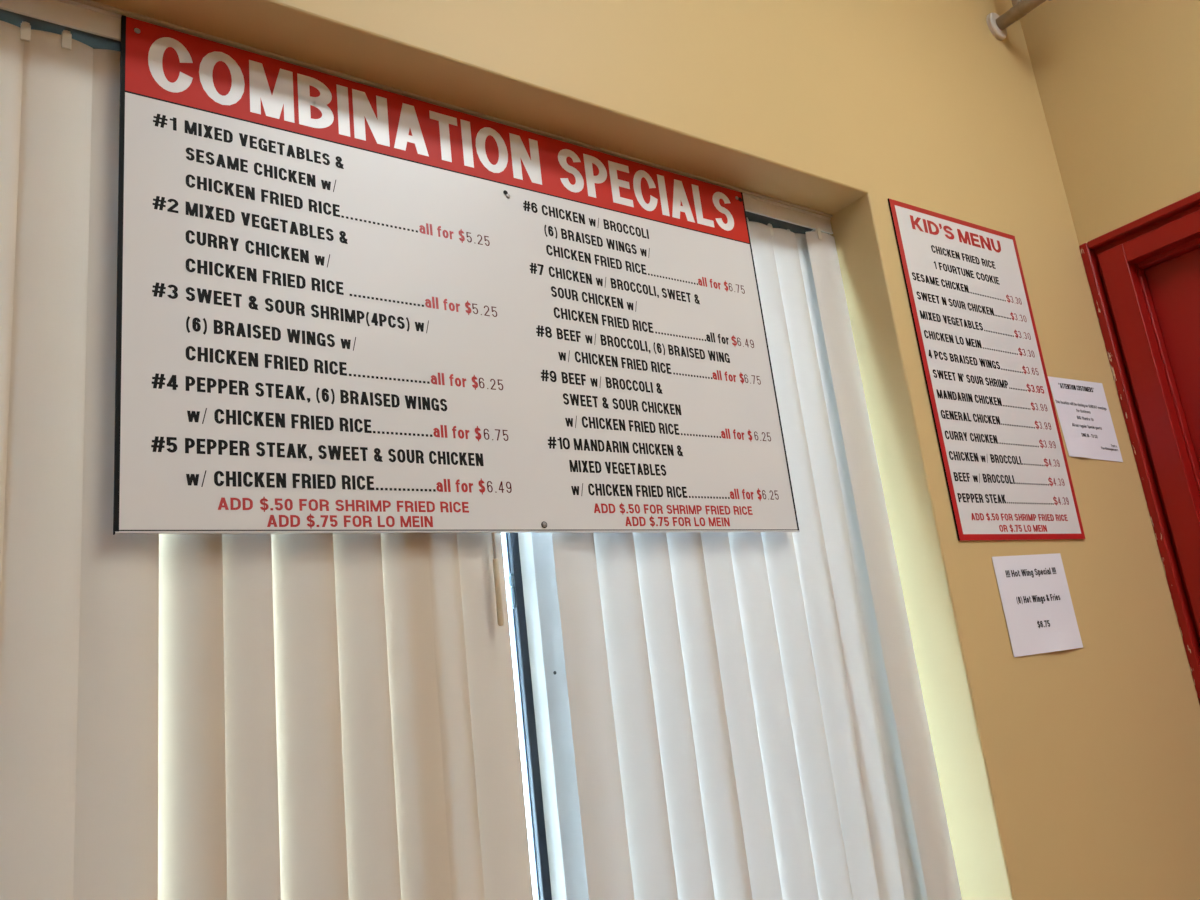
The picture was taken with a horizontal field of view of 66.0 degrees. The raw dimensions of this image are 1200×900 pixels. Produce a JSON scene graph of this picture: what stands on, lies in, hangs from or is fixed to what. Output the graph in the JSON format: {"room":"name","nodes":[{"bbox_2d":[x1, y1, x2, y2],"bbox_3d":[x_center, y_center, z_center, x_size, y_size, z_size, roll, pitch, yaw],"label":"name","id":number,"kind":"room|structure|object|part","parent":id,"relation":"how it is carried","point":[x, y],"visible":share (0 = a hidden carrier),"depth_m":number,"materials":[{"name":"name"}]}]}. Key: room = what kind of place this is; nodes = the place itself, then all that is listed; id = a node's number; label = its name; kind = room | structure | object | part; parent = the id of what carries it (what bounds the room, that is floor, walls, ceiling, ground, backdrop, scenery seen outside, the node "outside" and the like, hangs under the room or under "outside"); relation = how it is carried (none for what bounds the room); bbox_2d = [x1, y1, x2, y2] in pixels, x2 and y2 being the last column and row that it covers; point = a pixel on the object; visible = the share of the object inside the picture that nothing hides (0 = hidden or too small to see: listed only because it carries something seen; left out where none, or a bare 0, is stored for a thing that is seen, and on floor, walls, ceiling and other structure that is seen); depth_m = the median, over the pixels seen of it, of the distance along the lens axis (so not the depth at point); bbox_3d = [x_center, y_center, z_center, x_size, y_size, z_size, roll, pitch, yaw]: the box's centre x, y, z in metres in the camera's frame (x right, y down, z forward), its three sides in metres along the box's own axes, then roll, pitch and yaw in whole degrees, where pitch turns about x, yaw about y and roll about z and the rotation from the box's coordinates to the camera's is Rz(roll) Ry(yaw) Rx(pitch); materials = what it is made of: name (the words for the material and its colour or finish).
{"room":"chinese takeout restaurant","nodes":[
{"label":"chinese takeout restaurant","id":0,"kind":"room"},
{"bbox_2d":[92,0,1199,899],"bbox_3d":[-0.981,-0.305,1.064,5.987,3.470,0.310,3,-17,-35],"label":"wall","id":1,"kind":"structure","parent":0,"point":[1071,774],"depth_m":2.01,"materials":[{"name":"paint"}]},
{"bbox_2d":[71,0,832,217],"bbox_3d":[-0.391,-0.612,1.537,2.304,0.005,0.008,3,-17,-35],"label":"trim","id":2,"kind":"structure","parent":1,"relation":"attached to","point":[86,2],"depth_m":1.58,"materials":[{"name":"beige"}]},
{"bbox_2d":[113,15,798,534],"bbox_3d":[-0.145,-0.229,1.581,1.218,0.754,0.008,3,-17,-35],"label":"menu board","id":3,"kind":"object","parent":1,"relation":"attached to","point":[344,305],"visible":1,"depth_m":1.46,"materials":[{"name":"white plastic"}]},
{"bbox_2d":[0,0,961,899],"bbox_3d":[-0.311,0.195,1.324,2.334,1.681,0.115,3,-17,-35],"label":"vertical blind","id":4,"kind":"object","parent":1,"relation":"attached to","point":[261,716],"visible":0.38,"depth_m":1.31,"materials":[{"name":"plastic"}]},
{"bbox_3d":[-0.158,0.220,1.429,0.010,0.104,0.010,3,-17,-35],"label":"wand handle","id":5,"kind":"part","parent":4,"relation":"part of","materials":[{"name":"beige plastic"}]},
{"bbox_2d":[504,533,588,899],"bbox_3d":[-0.357,0.249,1.415,2.304,1.731,0.103,3,-17,-35],"label":"window","id":6,"kind":"structure","parent":1,"relation":"in","point":[551,778],"depth_m":1.51,"materials":[{"name":"metal"}]},
{"bbox_3d":[-0.358,0.281,1.423,2.224,1.573,0.006,3,-17,-35],"label":"pane","id":7,"kind":"part","parent":6,"relation":"part of","materials":[{"name":"clear glass"}]},
{"bbox_2d":[888,198,1084,540],"bbox_3d":[0.924,-0.186,2.192,0.516,0.808,0.011,3,-17,-35],"label":"menu board","id":8,"kind":"object","parent":1,"relation":"attached to","point":[1007,472],"visible":1,"depth_m":2.18,"materials":[{"name":"white plastic"}]},
{"bbox_2d":[986,0,1050,40],"bbox_3d":[1.206,-1.581,2.721,0.086,0.699,0.242,3,-17,-35],"label":"pipe","id":9,"kind":"object","parent":1,"relation":"attached to","point":[997,24],"visible":1,"depth_m":2.69,"materials":[{"name":"beige metal"}]},
{"bbox_2d":[992,553,1082,656],"bbox_3d":[0.979,0.339,2.057,0.282,0.218,0.006,3,-17,-35],"label":"notice","id":10,"kind":"object","parent":1,"relation":"attached to","point":[1037,604],"visible":1,"depth_m":2.05,"materials":[{"name":"white paper"}]},
{"bbox_2d":[1048,376,1122,461],"bbox_3d":[1.270,-0.082,2.410,0.282,0.222,0.004,3,-17,-35],"label":"notice","id":11,"kind":"object","parent":1,"relation":"attached to","point":[1082,408],"visible":1,"depth_m":2.41,"materials":[{"name":"white paper"}]},
{"bbox_2d":[1020,0,1199,245],"bbox_3d":[3.666,-1.222,-0.393,0.150,3.470,7.700,3,-17,-35],"label":"wall","id":12,"kind":"structure","parent":0,"point":[1118,81],"depth_m":2.60,"materials":[{"name":"paint"}]},
{"bbox_2d":[1079,191,1199,703],"bbox_3d":[1.865,0.293,2.008,0.123,2.132,1.110,3,-17,-35],"label":"door","id":13,"kind":"structure","parent":12,"relation":"in","point":[1143,274],"depth_m":2.50,"materials":[{"name":"red wood"}]},
{"bbox_3d":[1.861,0.314,1.998,0.088,2.088,1.030,3,-17,-35],"label":"frame","id":14,"kind":"part","parent":13,"relation":"part of","materials":[{"name":"red wood"}]},
{"label":"outside","id":15,"kind":"structure","parent":0,"visible":0},
{"bbox_2d":[518,719,536,899],"bbox_3d":[-11.563,6.657,15.913,60.000,0.100,38.540,3,-17,-35],"label":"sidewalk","id":16,"kind":"structure","parent":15,"point":[519,720],"depth_m":9.50,"materials":[{"name":"concrete"}]}
]}

